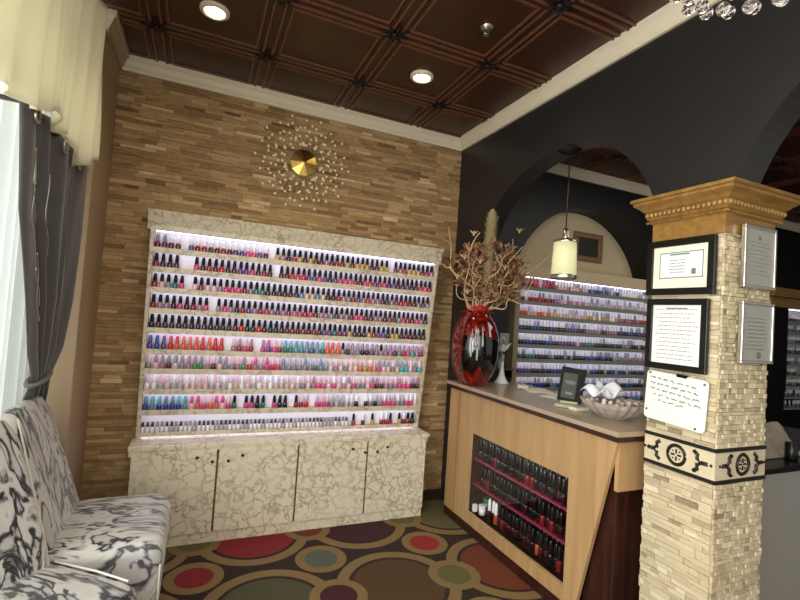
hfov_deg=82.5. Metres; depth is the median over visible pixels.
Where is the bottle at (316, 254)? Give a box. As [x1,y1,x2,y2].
[314,252,317,263]
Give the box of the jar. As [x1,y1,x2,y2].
[482,497,491,513]
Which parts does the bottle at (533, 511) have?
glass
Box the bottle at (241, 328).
[239,319,243,331]
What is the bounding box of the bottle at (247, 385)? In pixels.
[245,376,249,388]
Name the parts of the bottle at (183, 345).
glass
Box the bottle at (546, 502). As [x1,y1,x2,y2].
[544,499,547,520]
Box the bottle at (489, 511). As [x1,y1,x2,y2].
[487,498,491,519]
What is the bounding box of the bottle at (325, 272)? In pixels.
[323,270,326,281]
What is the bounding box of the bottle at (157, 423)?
[155,421,158,431]
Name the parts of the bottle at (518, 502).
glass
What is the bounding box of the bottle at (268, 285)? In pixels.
[265,283,269,295]
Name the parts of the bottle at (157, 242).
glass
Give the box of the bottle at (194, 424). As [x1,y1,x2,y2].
[192,420,195,430]
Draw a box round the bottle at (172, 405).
[169,396,174,409]
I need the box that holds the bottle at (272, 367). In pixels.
[270,358,274,369]
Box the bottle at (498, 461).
[496,448,500,469]
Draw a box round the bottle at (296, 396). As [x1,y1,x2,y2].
[293,395,297,406]
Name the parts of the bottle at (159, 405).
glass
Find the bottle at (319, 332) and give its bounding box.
[317,323,321,334]
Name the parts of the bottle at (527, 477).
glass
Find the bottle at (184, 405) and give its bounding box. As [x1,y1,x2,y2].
[182,396,187,408]
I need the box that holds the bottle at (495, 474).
[492,473,496,494]
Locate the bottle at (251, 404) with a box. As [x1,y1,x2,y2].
[249,395,253,407]
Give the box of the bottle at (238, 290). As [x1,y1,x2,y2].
[236,281,240,292]
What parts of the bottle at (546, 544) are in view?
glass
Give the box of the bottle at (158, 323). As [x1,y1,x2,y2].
[155,314,160,327]
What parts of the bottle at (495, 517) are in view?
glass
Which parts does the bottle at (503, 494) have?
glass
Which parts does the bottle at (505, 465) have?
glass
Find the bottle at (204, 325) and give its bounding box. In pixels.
[202,317,206,329]
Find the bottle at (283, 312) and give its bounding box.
[281,303,285,315]
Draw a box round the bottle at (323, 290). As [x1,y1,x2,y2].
[321,288,324,299]
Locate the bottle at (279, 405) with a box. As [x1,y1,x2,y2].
[277,395,281,407]
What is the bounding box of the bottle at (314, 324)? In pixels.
[311,323,315,334]
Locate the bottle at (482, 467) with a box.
[480,465,483,485]
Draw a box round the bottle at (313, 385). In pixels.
[311,376,315,388]
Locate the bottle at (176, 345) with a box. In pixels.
[174,336,179,348]
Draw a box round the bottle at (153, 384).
[151,375,156,388]
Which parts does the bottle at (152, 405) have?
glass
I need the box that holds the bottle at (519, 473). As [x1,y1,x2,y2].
[517,458,521,480]
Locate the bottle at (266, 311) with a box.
[264,302,268,314]
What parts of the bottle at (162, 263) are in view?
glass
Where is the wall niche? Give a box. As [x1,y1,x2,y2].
[517,213,631,277]
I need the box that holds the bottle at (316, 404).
[314,395,318,406]
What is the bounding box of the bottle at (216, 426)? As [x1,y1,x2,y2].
[215,420,218,429]
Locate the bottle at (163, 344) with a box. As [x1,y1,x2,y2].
[161,335,165,348]
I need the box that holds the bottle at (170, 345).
[167,336,172,348]
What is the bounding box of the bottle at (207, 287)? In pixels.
[205,278,209,290]
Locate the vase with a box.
[451,311,498,386]
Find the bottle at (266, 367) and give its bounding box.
[264,357,268,369]
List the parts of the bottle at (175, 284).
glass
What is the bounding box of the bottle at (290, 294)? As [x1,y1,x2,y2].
[288,285,292,296]
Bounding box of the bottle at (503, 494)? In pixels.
[501,478,505,500]
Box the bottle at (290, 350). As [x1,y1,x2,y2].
[288,341,292,352]
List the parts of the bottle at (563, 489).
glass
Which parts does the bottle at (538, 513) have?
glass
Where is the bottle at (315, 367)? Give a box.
[313,359,317,370]
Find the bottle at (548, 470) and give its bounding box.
[546,468,549,486]
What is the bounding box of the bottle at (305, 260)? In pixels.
[303,251,307,262]
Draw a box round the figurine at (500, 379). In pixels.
[494,337,510,383]
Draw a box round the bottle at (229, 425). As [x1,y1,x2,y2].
[228,420,231,429]
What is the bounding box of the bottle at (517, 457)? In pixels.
[514,456,518,478]
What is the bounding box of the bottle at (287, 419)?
[285,418,288,427]
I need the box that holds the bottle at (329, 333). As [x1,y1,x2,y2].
[327,324,331,335]
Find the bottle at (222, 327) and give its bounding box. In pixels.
[220,318,225,330]
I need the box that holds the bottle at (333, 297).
[331,289,335,300]
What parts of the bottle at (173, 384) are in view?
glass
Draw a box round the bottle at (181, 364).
[179,355,184,368]
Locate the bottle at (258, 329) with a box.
[256,320,260,331]
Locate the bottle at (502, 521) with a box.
[500,507,504,529]
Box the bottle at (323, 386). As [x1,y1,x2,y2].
[321,377,325,388]
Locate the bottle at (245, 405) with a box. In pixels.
[243,395,247,407]
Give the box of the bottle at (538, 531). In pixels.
[534,530,539,555]
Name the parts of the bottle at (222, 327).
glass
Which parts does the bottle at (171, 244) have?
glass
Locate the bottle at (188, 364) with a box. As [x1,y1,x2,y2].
[186,355,190,368]
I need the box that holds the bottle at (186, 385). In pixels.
[184,375,189,388]
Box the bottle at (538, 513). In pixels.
[536,498,541,522]
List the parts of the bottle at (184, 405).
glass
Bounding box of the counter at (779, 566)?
[758,425,799,599]
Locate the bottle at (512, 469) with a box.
[510,454,514,476]
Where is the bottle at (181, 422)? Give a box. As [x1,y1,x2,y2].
[179,421,182,430]
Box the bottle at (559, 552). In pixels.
[556,545,561,572]
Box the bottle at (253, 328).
[250,319,255,331]
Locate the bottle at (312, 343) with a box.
[310,341,313,353]
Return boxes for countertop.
[128,427,429,456]
[446,380,646,437]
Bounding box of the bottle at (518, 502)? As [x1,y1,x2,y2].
[515,487,520,509]
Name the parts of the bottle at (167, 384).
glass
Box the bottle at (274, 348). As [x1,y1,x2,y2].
[272,340,276,351]
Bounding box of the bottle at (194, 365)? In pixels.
[192,356,196,368]
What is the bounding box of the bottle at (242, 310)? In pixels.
[240,300,244,312]
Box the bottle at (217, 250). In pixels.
[214,240,219,252]
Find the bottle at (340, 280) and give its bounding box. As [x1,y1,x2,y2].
[338,272,342,283]
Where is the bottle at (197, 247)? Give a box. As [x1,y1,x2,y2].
[195,238,200,250]
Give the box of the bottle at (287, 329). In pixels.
[285,321,289,333]
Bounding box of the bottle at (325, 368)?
[323,359,327,370]
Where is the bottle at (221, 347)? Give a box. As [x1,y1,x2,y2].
[218,338,223,350]
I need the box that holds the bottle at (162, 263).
[160,253,165,266]
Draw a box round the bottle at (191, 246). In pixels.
[188,237,193,250]
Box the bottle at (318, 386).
[316,376,320,388]
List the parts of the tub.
lid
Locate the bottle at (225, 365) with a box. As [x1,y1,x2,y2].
[223,356,227,368]
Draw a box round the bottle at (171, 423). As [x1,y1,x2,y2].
[169,421,172,431]
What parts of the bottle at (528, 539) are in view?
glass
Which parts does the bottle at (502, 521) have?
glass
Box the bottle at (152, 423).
[150,422,153,432]
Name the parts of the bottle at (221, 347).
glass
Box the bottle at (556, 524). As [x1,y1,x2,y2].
[554,508,559,534]
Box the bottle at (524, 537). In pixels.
[522,522,526,546]
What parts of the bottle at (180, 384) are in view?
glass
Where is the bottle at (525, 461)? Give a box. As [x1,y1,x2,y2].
[522,460,526,483]
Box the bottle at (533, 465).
[530,464,534,487]
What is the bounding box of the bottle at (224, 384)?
[221,376,226,388]
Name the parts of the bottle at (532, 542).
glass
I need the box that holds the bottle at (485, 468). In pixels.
[482,467,486,488]
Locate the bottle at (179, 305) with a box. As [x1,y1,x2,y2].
[177,296,182,308]
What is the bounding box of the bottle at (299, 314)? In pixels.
[297,305,301,316]
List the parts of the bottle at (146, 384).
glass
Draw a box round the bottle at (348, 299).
[346,290,350,301]
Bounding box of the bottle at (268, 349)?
[266,340,270,351]
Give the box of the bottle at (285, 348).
[283,340,287,352]
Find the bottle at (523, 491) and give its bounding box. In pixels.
[520,489,525,512]
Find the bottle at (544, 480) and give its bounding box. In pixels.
[541,470,546,494]
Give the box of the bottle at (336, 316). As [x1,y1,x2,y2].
[334,307,338,318]
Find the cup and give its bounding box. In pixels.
[784,441,798,460]
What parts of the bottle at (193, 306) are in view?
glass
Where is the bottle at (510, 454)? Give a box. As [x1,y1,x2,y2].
[507,453,511,474]
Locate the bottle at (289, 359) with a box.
[286,358,290,369]
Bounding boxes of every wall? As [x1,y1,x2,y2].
[80,69,799,500]
[441,0,799,500]
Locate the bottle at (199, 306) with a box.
[197,297,201,309]
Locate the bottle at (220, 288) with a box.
[218,279,222,291]
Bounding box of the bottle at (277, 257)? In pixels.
[275,248,279,259]
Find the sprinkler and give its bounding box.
[481,23,492,36]
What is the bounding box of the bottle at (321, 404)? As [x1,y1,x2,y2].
[319,395,323,406]
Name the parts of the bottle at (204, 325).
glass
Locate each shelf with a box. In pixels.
[139,422,415,436]
[141,404,417,415]
[142,388,419,393]
[144,368,421,376]
[145,349,423,360]
[147,327,426,343]
[148,307,428,328]
[150,286,430,312]
[152,266,432,296]
[153,246,434,280]
[472,482,564,544]
[474,458,566,510]
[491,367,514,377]
[516,372,646,377]
[517,358,643,365]
[518,329,645,339]
[518,344,644,352]
[519,314,645,327]
[520,300,646,314]
[521,286,646,302]
[540,387,645,390]
[784,395,799,398]
[784,405,799,409]
[786,374,799,376]
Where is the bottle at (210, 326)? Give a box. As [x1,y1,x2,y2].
[208,317,212,329]
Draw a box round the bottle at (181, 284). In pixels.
[179,275,183,288]
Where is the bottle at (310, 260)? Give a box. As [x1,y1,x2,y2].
[308,252,312,263]
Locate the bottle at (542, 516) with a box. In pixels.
[539,501,544,525]
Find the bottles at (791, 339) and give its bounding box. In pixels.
[784,314,799,406]
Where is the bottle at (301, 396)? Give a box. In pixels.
[299,395,302,406]
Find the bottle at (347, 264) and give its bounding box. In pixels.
[345,256,349,267]
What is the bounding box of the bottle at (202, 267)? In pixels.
[200,258,205,270]
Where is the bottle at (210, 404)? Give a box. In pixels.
[207,396,212,408]
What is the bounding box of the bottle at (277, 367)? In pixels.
[275,358,279,369]
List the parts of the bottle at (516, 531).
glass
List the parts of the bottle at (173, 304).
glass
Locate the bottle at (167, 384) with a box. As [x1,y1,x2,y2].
[164,375,169,388]
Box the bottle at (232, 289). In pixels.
[230,280,234,292]
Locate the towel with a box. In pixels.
[764,421,799,458]
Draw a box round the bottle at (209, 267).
[206,258,211,270]
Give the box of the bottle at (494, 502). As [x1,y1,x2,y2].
[491,500,495,521]
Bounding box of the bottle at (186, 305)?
[184,296,188,309]
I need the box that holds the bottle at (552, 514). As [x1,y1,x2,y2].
[549,506,554,531]
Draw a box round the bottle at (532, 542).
[530,527,534,552]
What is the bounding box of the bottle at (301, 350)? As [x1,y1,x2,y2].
[299,341,303,352]
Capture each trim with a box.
[106,8,129,68]
[121,54,460,150]
[460,0,721,150]
[546,163,799,232]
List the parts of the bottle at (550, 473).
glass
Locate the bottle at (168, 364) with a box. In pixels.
[166,355,170,368]
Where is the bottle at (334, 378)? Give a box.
[332,377,335,388]
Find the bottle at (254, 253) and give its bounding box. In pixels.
[251,245,256,256]
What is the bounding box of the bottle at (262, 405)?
[260,395,264,407]
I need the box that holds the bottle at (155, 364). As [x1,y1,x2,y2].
[152,355,157,367]
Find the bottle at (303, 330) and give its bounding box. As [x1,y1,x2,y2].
[301,322,305,333]
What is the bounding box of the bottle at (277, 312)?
[275,303,279,314]
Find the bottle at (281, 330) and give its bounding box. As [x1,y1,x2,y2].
[279,321,283,332]
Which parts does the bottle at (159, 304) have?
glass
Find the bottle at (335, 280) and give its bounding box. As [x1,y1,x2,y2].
[333,271,337,282]
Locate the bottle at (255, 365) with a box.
[252,357,257,369]
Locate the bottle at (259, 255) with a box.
[257,246,262,257]
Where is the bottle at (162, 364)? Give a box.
[159,355,164,367]
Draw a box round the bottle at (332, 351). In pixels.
[330,342,334,353]
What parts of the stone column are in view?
carved moulding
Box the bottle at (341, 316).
[339,308,343,318]
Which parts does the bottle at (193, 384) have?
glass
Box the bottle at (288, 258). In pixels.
[286,249,290,260]
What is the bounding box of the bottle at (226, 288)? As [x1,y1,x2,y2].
[224,279,228,291]
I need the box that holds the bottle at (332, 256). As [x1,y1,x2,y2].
[329,254,333,265]
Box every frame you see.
[644,298,710,374]
[646,234,717,294]
[737,301,774,363]
[740,223,777,290]
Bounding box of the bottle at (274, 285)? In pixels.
[271,284,275,295]
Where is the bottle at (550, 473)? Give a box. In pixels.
[547,472,552,497]
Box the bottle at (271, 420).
[269,418,272,427]
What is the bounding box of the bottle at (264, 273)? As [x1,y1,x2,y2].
[262,264,266,275]
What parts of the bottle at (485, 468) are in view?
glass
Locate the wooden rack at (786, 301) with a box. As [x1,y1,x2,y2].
[765,287,799,425]
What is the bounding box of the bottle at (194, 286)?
[192,277,197,289]
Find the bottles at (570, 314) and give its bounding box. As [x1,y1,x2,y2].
[516,277,647,399]
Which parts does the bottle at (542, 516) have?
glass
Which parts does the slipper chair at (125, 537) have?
backrest, seat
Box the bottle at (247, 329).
[245,319,249,331]
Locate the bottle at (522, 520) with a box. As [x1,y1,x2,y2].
[518,519,523,542]
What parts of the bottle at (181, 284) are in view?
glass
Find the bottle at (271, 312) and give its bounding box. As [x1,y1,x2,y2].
[269,303,273,314]
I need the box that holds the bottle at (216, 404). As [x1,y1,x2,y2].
[213,396,218,408]
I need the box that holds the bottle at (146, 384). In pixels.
[144,375,149,388]
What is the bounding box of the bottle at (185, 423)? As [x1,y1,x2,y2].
[183,421,186,430]
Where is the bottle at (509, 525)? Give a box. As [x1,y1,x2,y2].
[507,512,511,534]
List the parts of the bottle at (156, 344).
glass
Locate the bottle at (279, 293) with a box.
[277,284,281,295]
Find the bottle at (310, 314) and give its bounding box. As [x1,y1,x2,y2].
[308,305,312,316]
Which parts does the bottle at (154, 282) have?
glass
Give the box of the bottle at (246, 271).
[244,262,248,274]
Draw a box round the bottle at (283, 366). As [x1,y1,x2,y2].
[281,358,285,369]
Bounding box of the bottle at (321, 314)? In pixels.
[319,306,323,317]
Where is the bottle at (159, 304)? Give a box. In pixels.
[157,294,162,307]
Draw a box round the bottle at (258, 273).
[256,263,260,275]
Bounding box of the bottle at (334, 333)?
[332,324,336,335]
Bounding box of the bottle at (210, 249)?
[208,240,213,252]
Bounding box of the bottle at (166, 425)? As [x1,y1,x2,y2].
[164,421,168,431]
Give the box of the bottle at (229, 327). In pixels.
[226,318,231,330]
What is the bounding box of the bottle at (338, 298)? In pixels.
[336,289,340,300]
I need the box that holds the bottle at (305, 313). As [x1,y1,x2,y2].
[303,305,307,316]
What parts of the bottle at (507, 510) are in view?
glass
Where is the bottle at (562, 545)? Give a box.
[561,543,564,566]
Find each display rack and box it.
[135,208,443,438]
[505,263,652,402]
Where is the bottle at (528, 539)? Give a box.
[526,524,531,548]
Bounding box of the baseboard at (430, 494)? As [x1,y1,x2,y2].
[422,488,441,500]
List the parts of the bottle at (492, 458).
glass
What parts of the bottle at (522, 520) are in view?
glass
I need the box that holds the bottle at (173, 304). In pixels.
[170,295,175,308]
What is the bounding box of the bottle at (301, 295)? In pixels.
[299,286,303,297]
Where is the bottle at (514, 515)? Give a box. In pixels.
[511,514,515,537]
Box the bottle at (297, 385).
[295,376,299,388]
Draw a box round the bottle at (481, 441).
[478,439,482,458]
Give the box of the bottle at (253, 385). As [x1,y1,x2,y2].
[251,376,255,388]
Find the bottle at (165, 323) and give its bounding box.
[162,314,167,327]
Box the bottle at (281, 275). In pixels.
[279,266,283,277]
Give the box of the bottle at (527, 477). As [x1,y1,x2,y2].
[525,462,529,485]
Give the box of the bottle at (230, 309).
[228,300,232,311]
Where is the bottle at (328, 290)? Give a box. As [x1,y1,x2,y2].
[326,288,329,299]
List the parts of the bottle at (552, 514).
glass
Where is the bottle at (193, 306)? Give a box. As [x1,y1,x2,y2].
[190,297,195,309]
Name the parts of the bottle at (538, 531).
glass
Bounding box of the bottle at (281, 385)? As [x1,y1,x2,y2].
[279,376,283,388]
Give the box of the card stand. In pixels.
[554,366,586,407]
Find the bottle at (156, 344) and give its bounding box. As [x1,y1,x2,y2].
[154,335,159,348]
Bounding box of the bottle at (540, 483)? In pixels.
[538,468,543,492]
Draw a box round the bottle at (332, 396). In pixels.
[329,395,333,406]
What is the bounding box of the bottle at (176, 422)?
[174,421,177,431]
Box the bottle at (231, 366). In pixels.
[229,357,233,368]
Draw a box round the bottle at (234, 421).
[232,419,235,429]
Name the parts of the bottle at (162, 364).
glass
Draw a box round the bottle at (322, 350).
[320,342,324,353]
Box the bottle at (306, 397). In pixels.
[304,395,307,406]
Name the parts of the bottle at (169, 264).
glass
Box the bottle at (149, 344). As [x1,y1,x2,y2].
[147,335,152,348]
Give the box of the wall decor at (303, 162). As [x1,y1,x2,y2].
[254,115,349,209]
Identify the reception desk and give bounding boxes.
[444,380,646,599]
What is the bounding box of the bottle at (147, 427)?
[145,422,149,432]
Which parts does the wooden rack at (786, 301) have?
panel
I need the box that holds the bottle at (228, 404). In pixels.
[226,395,230,408]
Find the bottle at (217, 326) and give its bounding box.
[214,317,219,329]
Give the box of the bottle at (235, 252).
[233,243,237,254]
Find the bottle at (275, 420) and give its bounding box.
[273,418,276,427]
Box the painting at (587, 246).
[578,237,597,257]
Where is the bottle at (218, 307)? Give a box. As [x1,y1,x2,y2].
[216,299,220,311]
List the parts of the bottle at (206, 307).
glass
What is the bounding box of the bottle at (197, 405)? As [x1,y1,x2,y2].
[195,396,199,408]
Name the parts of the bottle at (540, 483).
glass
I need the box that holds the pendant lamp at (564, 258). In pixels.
[550,146,581,279]
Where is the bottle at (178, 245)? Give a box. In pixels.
[175,236,180,248]
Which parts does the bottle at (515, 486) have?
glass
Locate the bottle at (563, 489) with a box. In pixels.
[560,479,565,505]
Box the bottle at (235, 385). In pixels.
[233,376,237,388]
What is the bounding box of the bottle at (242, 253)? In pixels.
[239,243,244,255]
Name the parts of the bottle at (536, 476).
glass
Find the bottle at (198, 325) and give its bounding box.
[195,316,200,328]
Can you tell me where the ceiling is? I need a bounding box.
[102,0,799,223]
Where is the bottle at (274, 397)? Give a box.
[271,395,275,407]
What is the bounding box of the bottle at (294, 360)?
[292,358,295,369]
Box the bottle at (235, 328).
[233,318,237,330]
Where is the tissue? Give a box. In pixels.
[580,380,622,399]
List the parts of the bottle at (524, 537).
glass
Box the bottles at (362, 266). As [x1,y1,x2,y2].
[339,257,432,425]
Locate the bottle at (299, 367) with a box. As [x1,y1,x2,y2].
[297,358,301,370]
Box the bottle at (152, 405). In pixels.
[149,396,154,409]
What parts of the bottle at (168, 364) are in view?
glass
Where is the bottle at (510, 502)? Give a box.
[508,482,513,505]
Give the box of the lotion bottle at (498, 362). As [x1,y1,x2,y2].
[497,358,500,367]
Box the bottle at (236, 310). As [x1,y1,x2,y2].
[234,300,238,312]
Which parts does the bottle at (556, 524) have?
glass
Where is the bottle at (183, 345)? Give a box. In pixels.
[180,336,185,349]
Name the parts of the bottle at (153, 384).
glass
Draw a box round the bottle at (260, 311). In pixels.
[258,302,262,313]
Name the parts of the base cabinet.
door, door, door, door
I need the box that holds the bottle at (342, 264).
[340,255,344,266]
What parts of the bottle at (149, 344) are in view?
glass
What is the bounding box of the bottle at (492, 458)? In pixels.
[490,445,494,465]
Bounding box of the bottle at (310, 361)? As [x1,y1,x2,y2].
[308,358,311,370]
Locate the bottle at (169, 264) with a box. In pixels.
[167,254,172,267]
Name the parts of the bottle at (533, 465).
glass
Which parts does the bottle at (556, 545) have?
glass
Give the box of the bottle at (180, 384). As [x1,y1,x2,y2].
[177,375,182,388]
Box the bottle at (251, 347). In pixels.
[248,339,253,351]
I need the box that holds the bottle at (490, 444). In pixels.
[487,443,491,463]
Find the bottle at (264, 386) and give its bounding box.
[262,376,266,388]
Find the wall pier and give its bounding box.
[28,31,118,500]
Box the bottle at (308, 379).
[306,376,309,388]
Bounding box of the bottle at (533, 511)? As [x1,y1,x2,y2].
[531,496,536,520]
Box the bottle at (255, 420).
[253,419,256,428]
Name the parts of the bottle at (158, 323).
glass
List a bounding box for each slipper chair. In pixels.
[0,420,137,599]
[2,396,170,599]
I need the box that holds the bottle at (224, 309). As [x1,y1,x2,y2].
[222,299,226,311]
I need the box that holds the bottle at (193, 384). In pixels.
[190,375,195,388]
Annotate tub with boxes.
[478,504,485,515]
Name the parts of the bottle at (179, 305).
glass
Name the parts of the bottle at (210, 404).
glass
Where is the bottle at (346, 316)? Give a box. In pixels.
[344,308,348,319]
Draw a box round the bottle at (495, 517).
[493,503,497,524]
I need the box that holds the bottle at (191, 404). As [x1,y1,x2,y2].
[188,396,193,408]
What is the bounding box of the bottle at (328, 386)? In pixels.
[326,377,330,388]
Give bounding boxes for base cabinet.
[128,427,429,546]
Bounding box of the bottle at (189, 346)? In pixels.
[187,336,191,349]
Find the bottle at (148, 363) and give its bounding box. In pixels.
[145,354,151,367]
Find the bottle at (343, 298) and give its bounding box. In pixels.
[341,290,345,301]
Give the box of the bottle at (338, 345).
[335,343,339,353]
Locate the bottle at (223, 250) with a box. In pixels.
[221,241,225,253]
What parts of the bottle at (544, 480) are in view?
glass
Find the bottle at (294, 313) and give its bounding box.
[292,304,296,315]
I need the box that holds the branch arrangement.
[440,209,550,313]
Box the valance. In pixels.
[0,0,107,166]
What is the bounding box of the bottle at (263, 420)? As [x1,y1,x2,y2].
[261,419,264,428]
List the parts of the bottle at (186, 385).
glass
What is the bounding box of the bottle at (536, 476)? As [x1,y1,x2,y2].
[533,466,538,490]
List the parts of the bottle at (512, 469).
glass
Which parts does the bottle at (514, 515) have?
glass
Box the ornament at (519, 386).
[517,384,528,389]
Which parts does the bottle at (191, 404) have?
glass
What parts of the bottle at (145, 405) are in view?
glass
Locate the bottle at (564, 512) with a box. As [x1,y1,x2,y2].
[563,510,566,530]
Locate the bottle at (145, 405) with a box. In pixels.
[142,396,147,409]
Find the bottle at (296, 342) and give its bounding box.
[294,341,297,352]
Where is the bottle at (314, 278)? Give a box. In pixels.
[312,269,316,280]
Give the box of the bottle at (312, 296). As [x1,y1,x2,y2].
[310,287,314,298]
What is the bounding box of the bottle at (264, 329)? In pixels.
[262,320,266,332]
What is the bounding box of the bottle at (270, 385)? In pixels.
[268,376,272,388]
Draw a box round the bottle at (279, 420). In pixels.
[277,418,280,427]
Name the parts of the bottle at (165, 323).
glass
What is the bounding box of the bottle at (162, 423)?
[160,421,163,431]
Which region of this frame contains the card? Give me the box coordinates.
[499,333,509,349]
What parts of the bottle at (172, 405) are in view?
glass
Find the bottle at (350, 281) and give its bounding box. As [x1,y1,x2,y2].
[348,273,352,284]
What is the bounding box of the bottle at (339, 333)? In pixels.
[337,324,341,335]
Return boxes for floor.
[159,495,544,599]
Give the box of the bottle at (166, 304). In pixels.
[164,295,169,307]
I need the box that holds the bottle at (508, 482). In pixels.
[506,480,510,502]
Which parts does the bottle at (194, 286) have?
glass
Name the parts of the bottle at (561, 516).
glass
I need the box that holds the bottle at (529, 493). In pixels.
[528,490,530,511]
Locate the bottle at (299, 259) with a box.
[297,250,301,261]
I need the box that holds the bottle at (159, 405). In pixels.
[156,396,161,409]
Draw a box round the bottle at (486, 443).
[484,442,487,462]
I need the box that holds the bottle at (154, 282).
[152,273,157,286]
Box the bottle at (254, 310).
[252,301,256,313]
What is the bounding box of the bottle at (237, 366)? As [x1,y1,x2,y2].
[235,357,239,369]
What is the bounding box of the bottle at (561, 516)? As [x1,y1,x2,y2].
[558,511,563,537]
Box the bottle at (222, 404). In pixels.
[220,395,224,408]
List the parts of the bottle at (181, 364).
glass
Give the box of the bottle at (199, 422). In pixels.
[197,420,200,430]
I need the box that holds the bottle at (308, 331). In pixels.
[306,323,310,334]
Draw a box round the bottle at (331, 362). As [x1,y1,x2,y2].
[328,359,332,370]
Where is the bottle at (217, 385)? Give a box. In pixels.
[215,376,219,388]
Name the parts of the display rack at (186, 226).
panel, panel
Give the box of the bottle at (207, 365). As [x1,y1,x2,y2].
[205,356,209,368]
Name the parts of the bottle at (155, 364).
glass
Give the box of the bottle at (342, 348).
[340,343,344,353]
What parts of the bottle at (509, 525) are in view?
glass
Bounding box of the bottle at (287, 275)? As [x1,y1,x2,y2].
[285,266,289,278]
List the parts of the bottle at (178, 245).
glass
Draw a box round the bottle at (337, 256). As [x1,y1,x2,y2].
[335,255,338,265]
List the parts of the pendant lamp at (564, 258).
lamp shade, rod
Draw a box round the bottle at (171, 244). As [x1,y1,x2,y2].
[168,235,173,247]
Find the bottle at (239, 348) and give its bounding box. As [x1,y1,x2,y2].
[237,339,241,350]
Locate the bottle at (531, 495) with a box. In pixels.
[528,493,533,517]
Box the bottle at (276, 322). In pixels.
[273,321,277,332]
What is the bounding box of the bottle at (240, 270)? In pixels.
[238,261,242,273]
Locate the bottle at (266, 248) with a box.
[263,246,267,258]
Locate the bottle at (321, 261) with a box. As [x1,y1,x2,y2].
[319,253,323,264]
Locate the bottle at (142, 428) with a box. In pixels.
[140,422,144,432]
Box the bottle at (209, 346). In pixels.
[206,337,211,349]
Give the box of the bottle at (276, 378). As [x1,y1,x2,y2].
[274,376,277,388]
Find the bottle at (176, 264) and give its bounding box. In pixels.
[174,255,178,267]
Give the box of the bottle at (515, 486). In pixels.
[512,484,517,507]
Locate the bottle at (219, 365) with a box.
[217,356,221,368]
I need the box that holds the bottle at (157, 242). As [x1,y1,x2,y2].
[155,233,160,246]
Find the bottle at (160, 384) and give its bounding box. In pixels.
[157,375,162,388]
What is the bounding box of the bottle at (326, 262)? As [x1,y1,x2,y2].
[324,254,328,264]
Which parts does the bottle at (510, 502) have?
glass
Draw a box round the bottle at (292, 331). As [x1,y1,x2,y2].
[290,322,294,333]
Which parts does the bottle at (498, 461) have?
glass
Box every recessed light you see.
[199,0,229,20]
[410,70,433,83]
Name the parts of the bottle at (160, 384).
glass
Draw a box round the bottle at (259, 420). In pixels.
[257,419,260,428]
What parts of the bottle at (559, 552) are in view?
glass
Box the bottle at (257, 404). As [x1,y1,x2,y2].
[255,395,259,407]
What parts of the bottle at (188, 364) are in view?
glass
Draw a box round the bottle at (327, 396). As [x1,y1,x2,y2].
[324,395,328,406]
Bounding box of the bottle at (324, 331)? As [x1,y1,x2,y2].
[322,323,326,334]
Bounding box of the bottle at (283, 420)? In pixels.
[281,418,284,427]
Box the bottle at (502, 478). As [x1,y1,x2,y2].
[499,476,503,498]
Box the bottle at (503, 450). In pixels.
[500,449,504,470]
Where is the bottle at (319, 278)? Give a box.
[317,270,321,281]
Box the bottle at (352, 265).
[350,257,354,267]
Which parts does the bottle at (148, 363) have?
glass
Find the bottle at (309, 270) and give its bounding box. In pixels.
[306,269,310,280]
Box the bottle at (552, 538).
[551,537,555,556]
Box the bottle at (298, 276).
[296,268,300,279]
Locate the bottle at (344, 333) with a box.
[342,325,346,335]
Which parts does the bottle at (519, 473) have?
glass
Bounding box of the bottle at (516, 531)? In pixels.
[514,517,518,540]
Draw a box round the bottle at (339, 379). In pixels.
[337,377,340,388]
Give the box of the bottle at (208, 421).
[206,420,209,430]
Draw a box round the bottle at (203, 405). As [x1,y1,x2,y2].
[201,396,205,408]
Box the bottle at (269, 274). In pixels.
[267,265,271,276]
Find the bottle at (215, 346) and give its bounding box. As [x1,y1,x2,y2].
[212,338,217,350]
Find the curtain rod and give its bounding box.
[0,94,69,148]
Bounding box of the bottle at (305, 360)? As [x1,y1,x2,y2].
[303,358,306,370]
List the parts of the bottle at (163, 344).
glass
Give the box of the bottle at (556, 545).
[553,542,558,568]
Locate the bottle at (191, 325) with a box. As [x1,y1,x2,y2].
[189,316,193,328]
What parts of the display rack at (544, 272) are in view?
panel, panel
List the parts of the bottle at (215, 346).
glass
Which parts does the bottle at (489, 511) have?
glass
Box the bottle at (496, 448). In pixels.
[494,446,497,467]
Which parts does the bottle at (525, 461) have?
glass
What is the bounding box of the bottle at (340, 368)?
[338,359,342,370]
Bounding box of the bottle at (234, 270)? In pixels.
[231,261,236,273]
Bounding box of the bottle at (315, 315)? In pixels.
[313,306,317,317]
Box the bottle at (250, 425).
[249,419,252,428]
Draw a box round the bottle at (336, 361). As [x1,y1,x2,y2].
[334,359,337,370]
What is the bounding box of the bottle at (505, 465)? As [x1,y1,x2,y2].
[503,451,507,472]
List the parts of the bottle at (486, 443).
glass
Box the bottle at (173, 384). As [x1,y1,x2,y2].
[171,375,175,388]
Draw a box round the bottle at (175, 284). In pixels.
[172,275,177,287]
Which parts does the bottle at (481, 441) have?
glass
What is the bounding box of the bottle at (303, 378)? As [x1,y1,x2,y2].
[301,376,304,388]
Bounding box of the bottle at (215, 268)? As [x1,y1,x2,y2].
[213,259,217,271]
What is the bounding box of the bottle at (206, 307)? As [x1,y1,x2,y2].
[203,298,208,310]
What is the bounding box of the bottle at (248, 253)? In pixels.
[245,244,250,256]
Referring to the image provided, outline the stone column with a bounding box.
[630,176,799,599]
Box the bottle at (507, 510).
[504,509,508,531]
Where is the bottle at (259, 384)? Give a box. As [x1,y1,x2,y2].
[257,376,261,388]
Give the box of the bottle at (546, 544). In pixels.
[543,536,548,561]
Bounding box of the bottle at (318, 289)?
[315,288,319,298]
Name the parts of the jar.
lid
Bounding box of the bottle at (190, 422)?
[188,421,191,430]

